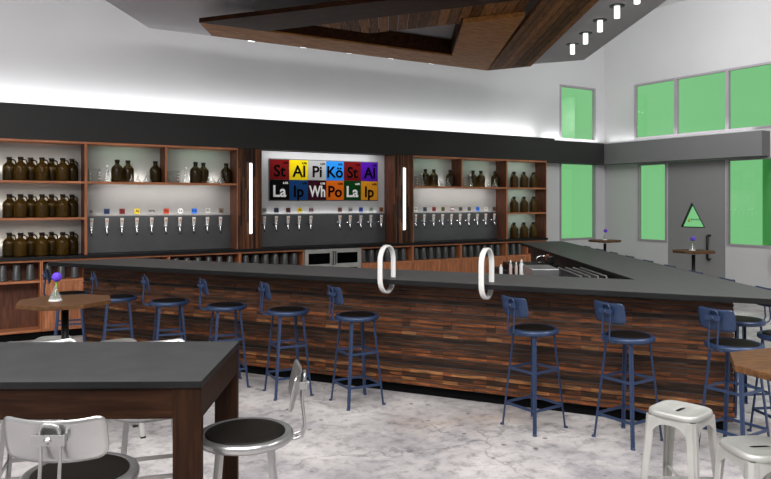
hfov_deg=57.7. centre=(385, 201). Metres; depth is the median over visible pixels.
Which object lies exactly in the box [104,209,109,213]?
placard
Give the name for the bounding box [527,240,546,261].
base cabinet
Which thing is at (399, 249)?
tumbler
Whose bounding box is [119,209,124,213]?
placard
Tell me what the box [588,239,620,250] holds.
table
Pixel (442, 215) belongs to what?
tap
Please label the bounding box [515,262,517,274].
squeeze bottle
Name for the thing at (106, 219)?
tap
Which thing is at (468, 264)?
base cabinet
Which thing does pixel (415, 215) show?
tap
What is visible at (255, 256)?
tumbler
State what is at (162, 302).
bar stool
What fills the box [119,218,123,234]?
tap
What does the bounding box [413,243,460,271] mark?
base cabinet
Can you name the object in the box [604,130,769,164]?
trim
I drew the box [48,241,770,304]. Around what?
countertop
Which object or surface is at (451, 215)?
tap
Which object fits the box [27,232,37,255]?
growler
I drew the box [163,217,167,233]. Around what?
tap
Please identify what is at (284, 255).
tumbler
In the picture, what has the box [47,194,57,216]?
growler
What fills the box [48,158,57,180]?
growler
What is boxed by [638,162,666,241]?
window
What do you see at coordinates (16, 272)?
tumbler
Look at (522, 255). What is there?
shelf
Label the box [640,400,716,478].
metal stool
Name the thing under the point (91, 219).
tap
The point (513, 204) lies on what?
growler
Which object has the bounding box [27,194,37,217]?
growler
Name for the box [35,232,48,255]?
growler
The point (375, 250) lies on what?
tumbler
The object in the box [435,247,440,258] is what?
tumbler
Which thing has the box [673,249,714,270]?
table
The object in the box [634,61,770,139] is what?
window
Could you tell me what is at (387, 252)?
tumbler
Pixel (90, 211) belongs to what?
placard
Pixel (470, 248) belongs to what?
tumbler
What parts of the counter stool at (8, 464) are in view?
leg, leg, backrest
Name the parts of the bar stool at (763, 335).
leg, seat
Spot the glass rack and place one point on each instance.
(566, 273)
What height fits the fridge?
1.008 m
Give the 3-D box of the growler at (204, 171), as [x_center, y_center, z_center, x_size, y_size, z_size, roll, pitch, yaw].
[-2.644,-0.414,10.162,0.158,0.300,0.158,0,0,-32]
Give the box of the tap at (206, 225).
[204,217,208,232]
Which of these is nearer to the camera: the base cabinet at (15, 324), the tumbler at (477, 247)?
the base cabinet at (15, 324)
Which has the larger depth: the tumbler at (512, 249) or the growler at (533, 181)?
the growler at (533, 181)
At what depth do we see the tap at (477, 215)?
12.79 m
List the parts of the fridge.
door, glass, glass, door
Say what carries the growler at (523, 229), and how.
on the countertop at (276, 248)
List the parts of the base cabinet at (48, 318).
panel, panel, panel, rail, door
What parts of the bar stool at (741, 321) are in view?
leg, leg, seat, backrest, leg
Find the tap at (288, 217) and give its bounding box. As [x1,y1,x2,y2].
[285,216,289,230]
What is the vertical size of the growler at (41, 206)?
0.300 m
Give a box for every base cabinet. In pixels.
[0,260,40,341]
[41,258,85,336]
[86,255,168,259]
[169,252,239,262]
[240,250,303,264]
[360,245,412,269]
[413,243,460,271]
[461,242,506,272]
[494,262,558,274]
[507,241,526,261]
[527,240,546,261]
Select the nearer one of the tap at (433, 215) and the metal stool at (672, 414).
the metal stool at (672, 414)
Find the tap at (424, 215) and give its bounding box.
[421,214,425,227]
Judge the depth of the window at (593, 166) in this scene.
14.87 m
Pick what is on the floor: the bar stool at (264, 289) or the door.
the bar stool at (264, 289)
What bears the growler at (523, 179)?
on the bookcase at (518, 166)
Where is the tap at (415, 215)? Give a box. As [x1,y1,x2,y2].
[414,214,416,227]
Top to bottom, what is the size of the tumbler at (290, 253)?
0.205 m
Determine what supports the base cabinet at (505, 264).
on the floor
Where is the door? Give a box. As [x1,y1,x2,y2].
[668,159,724,277]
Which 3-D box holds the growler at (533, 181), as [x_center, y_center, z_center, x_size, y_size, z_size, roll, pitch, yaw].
[2.850,-0.414,13.469,0.158,0.300,0.160,0,0,-32]
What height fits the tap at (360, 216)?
0.236 m
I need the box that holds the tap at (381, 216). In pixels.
[378,215,382,228]
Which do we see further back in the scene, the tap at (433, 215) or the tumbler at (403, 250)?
the tap at (433, 215)
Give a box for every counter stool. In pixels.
[0,338,75,478]
[3,416,139,478]
[112,338,183,478]
[203,359,309,478]
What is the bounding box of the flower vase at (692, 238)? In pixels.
[689,236,695,250]
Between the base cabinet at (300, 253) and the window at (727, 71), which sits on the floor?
the base cabinet at (300, 253)
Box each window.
[560,84,595,141]
[560,163,595,240]
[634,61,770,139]
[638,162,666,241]
[726,157,770,247]
[763,159,770,245]
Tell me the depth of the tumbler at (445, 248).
12.29 m
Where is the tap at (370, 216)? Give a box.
[367,215,372,228]
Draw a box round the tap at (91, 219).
[89,218,92,235]
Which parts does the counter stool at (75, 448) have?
backrest, seat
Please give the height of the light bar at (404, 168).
1.050 m
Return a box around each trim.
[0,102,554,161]
[547,140,603,164]
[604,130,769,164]
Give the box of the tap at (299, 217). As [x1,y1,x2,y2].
[296,216,300,230]
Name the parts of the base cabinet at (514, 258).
door, panel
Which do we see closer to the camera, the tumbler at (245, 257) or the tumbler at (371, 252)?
the tumbler at (245, 257)
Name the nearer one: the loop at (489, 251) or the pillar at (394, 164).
the loop at (489, 251)
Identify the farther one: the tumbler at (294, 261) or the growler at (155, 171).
the tumbler at (294, 261)
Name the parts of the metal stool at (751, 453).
leg, seat, leg, leg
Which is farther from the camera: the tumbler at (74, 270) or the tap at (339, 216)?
the tap at (339, 216)
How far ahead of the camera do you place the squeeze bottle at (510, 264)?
8.68 m
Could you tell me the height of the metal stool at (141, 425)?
0.700 m
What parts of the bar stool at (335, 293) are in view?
backrest, leg, leg, seat, leg, leg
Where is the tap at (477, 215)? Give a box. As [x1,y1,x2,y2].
[474,214,478,226]
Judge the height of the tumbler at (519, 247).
0.205 m
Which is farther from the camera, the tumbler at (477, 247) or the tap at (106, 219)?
the tumbler at (477, 247)
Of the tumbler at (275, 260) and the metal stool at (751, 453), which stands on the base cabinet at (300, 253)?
the tumbler at (275, 260)
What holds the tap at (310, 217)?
attached to the wall panel
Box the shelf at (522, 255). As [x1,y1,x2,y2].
[507,254,526,256]
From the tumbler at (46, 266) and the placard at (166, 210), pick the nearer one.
the tumbler at (46, 266)
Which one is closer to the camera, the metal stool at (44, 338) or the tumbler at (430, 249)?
the metal stool at (44, 338)
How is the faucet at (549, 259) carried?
on the bar counter at (436, 333)
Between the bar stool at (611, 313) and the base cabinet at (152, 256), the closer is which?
the bar stool at (611, 313)
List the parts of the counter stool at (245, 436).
leg, leg, seat, leg, leg, backrest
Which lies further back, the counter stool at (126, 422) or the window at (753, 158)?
the window at (753, 158)
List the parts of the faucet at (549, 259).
spout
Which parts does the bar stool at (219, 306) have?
backrest, leg, leg, seat, leg, leg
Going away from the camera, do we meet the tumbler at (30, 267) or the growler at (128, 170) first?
the tumbler at (30, 267)
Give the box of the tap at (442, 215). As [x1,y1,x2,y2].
[439,214,443,227]
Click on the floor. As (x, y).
(411, 436)
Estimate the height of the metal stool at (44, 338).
0.700 m
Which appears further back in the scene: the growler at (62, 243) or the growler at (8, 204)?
the growler at (62, 243)
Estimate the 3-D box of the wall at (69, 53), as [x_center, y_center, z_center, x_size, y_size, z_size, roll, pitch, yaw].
[-2.056,-1.050,10.914,16.020,5.600,0.071,0,0,-32]
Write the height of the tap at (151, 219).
0.236 m
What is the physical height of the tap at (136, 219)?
0.236 m
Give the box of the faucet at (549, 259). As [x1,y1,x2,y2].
[536,255,553,263]
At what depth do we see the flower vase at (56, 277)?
4.90 m
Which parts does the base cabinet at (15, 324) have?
rail, panel, panel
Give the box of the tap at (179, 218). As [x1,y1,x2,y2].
[177,217,181,233]
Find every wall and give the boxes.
[0,0,604,253]
[605,0,770,287]
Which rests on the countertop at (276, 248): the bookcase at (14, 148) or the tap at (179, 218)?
the bookcase at (14, 148)
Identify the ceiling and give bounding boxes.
[106,0,665,68]
[655,0,684,8]
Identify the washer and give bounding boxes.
[523,265,558,275]
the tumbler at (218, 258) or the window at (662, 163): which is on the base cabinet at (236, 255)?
the tumbler at (218, 258)
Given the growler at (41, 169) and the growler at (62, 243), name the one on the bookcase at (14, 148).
the growler at (41, 169)
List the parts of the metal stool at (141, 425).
seat, leg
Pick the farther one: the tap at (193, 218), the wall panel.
the wall panel
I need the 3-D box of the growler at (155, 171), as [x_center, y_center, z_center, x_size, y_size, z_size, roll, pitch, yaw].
[-3.219,-0.414,9.790,0.158,0.300,0.158,0,0,-32]
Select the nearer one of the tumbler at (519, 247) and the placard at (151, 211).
the placard at (151, 211)
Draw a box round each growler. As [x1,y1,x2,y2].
[2,157,15,179]
[2,194,15,217]
[2,233,16,256]
[14,157,27,180]
[14,194,27,217]
[14,233,27,256]
[27,157,37,180]
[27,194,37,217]
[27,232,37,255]
[35,157,48,180]
[35,194,48,217]
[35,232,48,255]
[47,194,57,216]
[47,232,57,254]
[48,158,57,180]
[56,158,68,180]
[56,194,68,216]
[56,232,69,254]
[67,231,77,254]
[69,159,78,180]
[69,194,77,216]
[111,160,122,181]
[123,160,133,181]
[149,161,160,181]
[190,162,200,182]
[200,163,208,182]
[221,163,231,182]
[421,169,429,185]
[430,169,437,185]
[446,170,454,186]
[469,171,476,186]
[477,171,484,186]
[491,171,498,186]
[510,172,517,186]
[510,197,517,211]
[510,222,517,238]
[520,172,527,187]
[520,197,527,211]
[520,222,527,237]
[529,172,537,187]
[529,197,537,211]
[529,222,537,237]
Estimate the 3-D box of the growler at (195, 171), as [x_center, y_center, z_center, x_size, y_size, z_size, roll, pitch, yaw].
[-2.713,-0.414,9.997,0.158,0.300,0.158,0,0,-32]
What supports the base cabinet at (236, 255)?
on the floor
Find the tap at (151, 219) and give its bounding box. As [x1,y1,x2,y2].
[149,218,153,234]
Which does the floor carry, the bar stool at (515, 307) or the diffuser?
the bar stool at (515, 307)
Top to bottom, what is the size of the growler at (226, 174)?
0.300 m
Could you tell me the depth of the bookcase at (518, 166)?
13.50 m
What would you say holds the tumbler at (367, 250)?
on the base cabinet at (408, 264)
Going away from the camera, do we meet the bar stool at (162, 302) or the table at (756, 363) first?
the table at (756, 363)
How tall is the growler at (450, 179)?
0.300 m
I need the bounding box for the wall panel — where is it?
[262,151,384,246]
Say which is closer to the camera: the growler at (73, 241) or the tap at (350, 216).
the growler at (73, 241)
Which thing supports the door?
in the wall at (687, 37)
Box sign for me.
[269,158,377,200]
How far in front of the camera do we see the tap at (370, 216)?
11.61 m
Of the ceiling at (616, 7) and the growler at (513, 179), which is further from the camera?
the growler at (513, 179)
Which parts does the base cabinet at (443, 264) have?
panel, door, rail, panel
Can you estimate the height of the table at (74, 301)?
1.050 m
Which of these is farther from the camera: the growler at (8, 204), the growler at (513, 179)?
the growler at (513, 179)
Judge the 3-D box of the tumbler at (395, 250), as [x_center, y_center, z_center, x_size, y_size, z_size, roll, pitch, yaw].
[0.166,0.896,11.775,0.106,0.205,0.106,0,0,-32]
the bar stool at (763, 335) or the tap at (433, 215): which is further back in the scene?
the tap at (433, 215)
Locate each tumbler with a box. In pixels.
[0,265,6,281]
[12,264,20,280]
[26,264,34,279]
[43,263,51,279]
[57,266,65,278]
[70,267,78,277]
[216,256,222,261]
[227,255,232,261]
[243,255,248,262]
[253,254,258,262]
[262,254,268,263]
[272,254,278,263]
[282,253,287,264]
[289,252,293,264]
[291,253,297,264]
[362,250,365,262]
[366,249,370,261]
[368,250,373,261]
[374,249,376,260]
[384,249,390,261]
[394,249,397,260]
[398,248,400,259]
[400,248,405,260]
[414,248,418,259]
[420,247,425,259]
[428,247,433,258]
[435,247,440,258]
[442,246,447,257]
[450,246,455,257]
[462,246,466,256]
[468,245,473,256]
[475,245,479,256]
[495,244,499,255]
[510,244,515,254]
[516,243,521,254]
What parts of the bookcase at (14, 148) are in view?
panel, shelf, shelf, panel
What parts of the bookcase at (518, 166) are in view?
panel, panel, panel, shelf, shelf, panel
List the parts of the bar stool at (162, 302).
backrest, leg, leg, seat, leg, leg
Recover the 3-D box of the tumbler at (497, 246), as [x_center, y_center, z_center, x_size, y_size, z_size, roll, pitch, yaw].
[2.074,0.896,12.953,0.106,0.205,0.106,0,0,-32]
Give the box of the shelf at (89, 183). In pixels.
[87,181,236,185]
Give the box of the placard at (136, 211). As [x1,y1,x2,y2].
[134,209,139,213]
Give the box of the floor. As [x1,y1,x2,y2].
[0,303,770,478]
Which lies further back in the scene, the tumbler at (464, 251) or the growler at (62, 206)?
the tumbler at (464, 251)
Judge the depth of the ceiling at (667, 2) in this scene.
13.54 m
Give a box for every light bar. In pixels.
[249,163,251,233]
[403,167,405,229]
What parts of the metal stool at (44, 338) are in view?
seat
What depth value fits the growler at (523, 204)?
13.28 m
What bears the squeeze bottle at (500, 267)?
on the rail
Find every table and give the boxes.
[0,341,238,478]
[16,294,110,419]
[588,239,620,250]
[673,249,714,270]
[730,348,770,380]
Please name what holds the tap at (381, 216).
attached to the wall panel
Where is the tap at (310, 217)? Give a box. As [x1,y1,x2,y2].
[307,216,312,230]
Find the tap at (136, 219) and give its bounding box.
[134,218,138,234]
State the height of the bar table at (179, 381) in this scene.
1.050 m
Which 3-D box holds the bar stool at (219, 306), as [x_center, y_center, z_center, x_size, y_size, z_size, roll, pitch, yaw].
[-1.553,1.236,6.661,0.469,1.027,0.388,0,0,-25]
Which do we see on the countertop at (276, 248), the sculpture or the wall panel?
the wall panel
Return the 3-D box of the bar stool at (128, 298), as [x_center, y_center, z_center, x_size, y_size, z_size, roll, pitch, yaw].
[-2.807,1.236,7.233,0.469,1.027,0.388,0,0,-23]
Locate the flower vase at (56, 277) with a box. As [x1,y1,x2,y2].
[48,272,61,301]
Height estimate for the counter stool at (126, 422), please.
1.033 m
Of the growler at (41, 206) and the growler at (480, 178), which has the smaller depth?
the growler at (41, 206)
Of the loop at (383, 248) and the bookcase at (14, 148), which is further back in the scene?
the bookcase at (14, 148)
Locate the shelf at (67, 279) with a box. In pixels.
[43,276,82,281]
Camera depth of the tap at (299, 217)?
10.93 m
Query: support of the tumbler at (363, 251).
on the base cabinet at (408, 264)
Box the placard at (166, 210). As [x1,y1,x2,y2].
[164,208,168,213]
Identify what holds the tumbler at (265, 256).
on the base cabinet at (300, 253)
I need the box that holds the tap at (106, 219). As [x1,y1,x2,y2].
[104,218,108,235]
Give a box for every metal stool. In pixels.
[32,336,72,420]
[100,338,145,438]
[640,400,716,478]
[714,435,770,478]
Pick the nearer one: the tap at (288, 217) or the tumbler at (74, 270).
the tumbler at (74, 270)
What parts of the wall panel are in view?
panel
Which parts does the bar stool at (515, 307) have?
leg, backrest, leg, seat, leg, leg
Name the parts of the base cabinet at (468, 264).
rail, door, panel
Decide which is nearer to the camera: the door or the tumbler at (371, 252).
the tumbler at (371, 252)
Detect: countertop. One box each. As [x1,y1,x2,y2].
[0,237,547,260]
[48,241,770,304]
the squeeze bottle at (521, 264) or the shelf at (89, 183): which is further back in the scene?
the shelf at (89, 183)
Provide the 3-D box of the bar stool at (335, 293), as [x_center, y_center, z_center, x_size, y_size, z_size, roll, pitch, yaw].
[-0.284,1.236,6.079,0.469,1.027,0.388,0,0,-30]
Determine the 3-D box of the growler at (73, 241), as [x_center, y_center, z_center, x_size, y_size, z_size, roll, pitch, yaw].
[-4.140,0.545,9.245,0.160,0.300,0.158,0,0,-32]
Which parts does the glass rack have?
rail, rail, rail, rail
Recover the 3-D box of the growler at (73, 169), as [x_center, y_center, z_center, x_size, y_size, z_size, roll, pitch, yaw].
[-4.140,-0.414,9.245,0.160,0.300,0.158,0,0,-32]
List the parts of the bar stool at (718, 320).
leg, backrest, leg, seat, leg, leg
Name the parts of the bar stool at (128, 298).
backrest, leg, seat, leg, leg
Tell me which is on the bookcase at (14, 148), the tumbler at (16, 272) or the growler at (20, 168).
the growler at (20, 168)
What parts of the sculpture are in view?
arm, arm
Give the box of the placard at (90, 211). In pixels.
[88,209,93,213]
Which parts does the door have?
triangle frame, handle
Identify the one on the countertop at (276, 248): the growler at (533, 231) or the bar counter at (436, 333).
the growler at (533, 231)
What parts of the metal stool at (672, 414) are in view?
leg, leg, seat, leg, leg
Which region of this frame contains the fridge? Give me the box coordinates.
[304,247,360,267]
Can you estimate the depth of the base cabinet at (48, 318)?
9.02 m
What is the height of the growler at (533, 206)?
0.300 m
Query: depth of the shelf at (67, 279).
9.08 m
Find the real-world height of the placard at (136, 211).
0.072 m
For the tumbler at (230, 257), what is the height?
0.205 m
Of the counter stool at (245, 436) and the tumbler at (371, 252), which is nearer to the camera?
the counter stool at (245, 436)
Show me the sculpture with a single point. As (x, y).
(485, 36)
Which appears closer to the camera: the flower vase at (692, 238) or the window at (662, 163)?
the flower vase at (692, 238)
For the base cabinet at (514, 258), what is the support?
on the floor
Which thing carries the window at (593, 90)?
in the wall at (69, 53)
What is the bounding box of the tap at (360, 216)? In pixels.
[357,215,362,229]
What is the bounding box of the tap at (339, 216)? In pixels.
[336,215,340,229]
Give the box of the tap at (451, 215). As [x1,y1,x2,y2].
[448,214,452,226]
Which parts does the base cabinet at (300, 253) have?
rail, panel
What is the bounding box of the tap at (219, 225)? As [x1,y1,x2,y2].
[217,217,221,232]
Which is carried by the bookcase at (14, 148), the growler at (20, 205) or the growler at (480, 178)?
the growler at (20, 205)
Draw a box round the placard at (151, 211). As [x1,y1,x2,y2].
[149,209,154,213]
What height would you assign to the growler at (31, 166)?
0.300 m
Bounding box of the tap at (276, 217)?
[273,216,277,231]
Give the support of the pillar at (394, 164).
on the countertop at (276, 248)
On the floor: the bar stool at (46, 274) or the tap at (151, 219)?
the bar stool at (46, 274)
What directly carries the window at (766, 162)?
attached to the wall at (687, 37)
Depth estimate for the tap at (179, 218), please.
9.95 m
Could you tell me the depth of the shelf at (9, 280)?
8.84 m
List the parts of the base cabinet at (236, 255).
panel, rail, panel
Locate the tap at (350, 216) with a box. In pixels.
[347,215,351,229]
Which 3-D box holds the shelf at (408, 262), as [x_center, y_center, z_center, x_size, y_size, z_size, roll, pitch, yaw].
[-0.037,1.014,11.708,0.978,0.028,0.280,0,0,-32]
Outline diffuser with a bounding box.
[250,163,251,233]
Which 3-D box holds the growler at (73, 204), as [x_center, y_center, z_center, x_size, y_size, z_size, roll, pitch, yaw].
[-4.140,0.056,9.245,0.160,0.300,0.158,0,0,-32]
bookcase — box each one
[0,138,85,255]
[507,159,546,238]
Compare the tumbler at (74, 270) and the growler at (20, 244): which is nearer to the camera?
the growler at (20, 244)
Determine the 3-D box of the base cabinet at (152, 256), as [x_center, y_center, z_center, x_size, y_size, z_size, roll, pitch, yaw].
[-3.536,1.245,9.553,1.067,1.010,0.290,0,0,-32]
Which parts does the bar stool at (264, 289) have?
backrest, leg, leg, seat, leg, leg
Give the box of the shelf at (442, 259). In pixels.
[414,258,460,261]
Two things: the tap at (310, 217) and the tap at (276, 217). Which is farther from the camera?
the tap at (310, 217)
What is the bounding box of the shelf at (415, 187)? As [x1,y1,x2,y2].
[414,186,505,188]
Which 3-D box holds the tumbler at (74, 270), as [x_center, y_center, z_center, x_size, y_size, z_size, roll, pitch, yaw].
[-4.075,0.896,9.179,0.106,0.205,0.106,0,0,-32]
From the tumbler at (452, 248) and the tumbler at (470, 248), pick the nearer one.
the tumbler at (452, 248)
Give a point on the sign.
(289, 179)
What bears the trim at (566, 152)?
attached to the wall at (69, 53)
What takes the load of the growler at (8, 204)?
on the bookcase at (14, 148)
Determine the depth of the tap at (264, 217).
10.62 m
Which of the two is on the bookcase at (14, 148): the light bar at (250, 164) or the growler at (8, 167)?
the growler at (8, 167)
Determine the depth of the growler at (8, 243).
8.80 m
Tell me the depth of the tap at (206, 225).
10.16 m
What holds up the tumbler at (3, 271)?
on the base cabinet at (15, 324)
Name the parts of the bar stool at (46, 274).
backrest, leg, leg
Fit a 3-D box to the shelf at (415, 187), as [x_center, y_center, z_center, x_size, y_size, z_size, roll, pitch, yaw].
[1.280,-0.249,12.515,2.062,0.028,0.290,0,0,-32]
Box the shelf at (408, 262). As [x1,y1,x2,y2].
[362,260,411,264]
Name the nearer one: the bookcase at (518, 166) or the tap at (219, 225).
the tap at (219, 225)
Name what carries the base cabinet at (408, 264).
on the floor
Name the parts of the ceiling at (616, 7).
ceiling canopy, cylinder lamp, cylinder lamp, cylinder lamp, mounting plate, mounting plate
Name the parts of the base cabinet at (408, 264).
panel, rail, door, panel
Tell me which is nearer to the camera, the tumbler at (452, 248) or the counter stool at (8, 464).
the counter stool at (8, 464)
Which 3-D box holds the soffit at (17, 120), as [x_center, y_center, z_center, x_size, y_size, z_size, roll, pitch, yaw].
[-2.730,-1.002,10.045,13.960,0.445,0.300,0,0,-32]
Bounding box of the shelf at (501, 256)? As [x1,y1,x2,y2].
[462,255,505,258]
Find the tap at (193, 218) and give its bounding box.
[191,217,195,233]
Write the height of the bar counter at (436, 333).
1.070 m
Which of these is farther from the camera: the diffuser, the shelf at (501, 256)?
the shelf at (501, 256)
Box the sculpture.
[199,0,598,70]
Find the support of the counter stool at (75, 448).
on the floor
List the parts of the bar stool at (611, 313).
leg, backrest, leg, seat, leg, leg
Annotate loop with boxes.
[377,245,395,293]
[478,248,493,299]
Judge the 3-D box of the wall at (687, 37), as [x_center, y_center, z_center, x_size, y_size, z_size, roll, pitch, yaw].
[8.558,-1.050,8.907,0.074,5.600,14.500,0,0,-32]
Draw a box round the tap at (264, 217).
[262,216,265,231]
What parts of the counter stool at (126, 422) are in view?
leg, seat, backrest, leg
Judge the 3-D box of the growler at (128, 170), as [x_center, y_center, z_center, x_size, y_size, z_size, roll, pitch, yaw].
[-3.536,-0.414,9.612,0.158,0.300,0.158,0,0,-32]
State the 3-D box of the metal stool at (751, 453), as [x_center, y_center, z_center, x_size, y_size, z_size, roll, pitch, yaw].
[1.615,1.400,3.020,0.332,0.700,0.332,0,0,-6]
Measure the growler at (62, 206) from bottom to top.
0.300 m
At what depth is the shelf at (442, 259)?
12.18 m
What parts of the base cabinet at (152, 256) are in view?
panel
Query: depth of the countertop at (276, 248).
10.28 m
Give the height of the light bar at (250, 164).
1.050 m
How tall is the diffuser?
1.030 m
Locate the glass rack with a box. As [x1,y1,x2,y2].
[558,267,606,277]
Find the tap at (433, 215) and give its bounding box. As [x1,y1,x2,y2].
[430,214,434,227]
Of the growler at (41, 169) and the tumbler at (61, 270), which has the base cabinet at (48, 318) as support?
the tumbler at (61, 270)
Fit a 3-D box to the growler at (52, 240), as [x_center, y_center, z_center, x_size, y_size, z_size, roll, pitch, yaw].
[-4.349,0.545,9.116,0.160,0.300,0.158,0,0,-32]
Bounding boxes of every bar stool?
[42,269,88,341]
[89,271,137,340]
[140,274,188,340]
[197,278,250,387]
[258,281,313,400]
[327,285,385,410]
[500,295,567,436]
[591,300,662,450]
[698,306,769,445]
[733,286,770,417]
[747,330,770,431]
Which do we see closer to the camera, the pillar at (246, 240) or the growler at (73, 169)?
the growler at (73, 169)
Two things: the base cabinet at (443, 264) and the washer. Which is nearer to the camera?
the washer
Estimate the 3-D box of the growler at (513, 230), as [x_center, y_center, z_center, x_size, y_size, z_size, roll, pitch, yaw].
[2.426,0.545,13.207,0.158,0.300,0.160,0,0,-32]
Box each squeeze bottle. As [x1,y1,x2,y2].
[499,264,502,273]
[509,260,511,273]
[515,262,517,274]
[519,259,523,274]
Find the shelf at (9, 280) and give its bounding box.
[0,278,39,284]
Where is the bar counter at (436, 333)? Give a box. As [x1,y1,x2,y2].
[48,241,770,429]
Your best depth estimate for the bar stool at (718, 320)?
4.80 m
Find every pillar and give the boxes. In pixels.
[238,148,261,248]
[385,155,412,242]
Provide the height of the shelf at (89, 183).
0.028 m
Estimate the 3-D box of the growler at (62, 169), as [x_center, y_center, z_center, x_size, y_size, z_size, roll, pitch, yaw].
[-4.188,-0.414,9.086,0.160,0.300,0.158,0,0,-32]

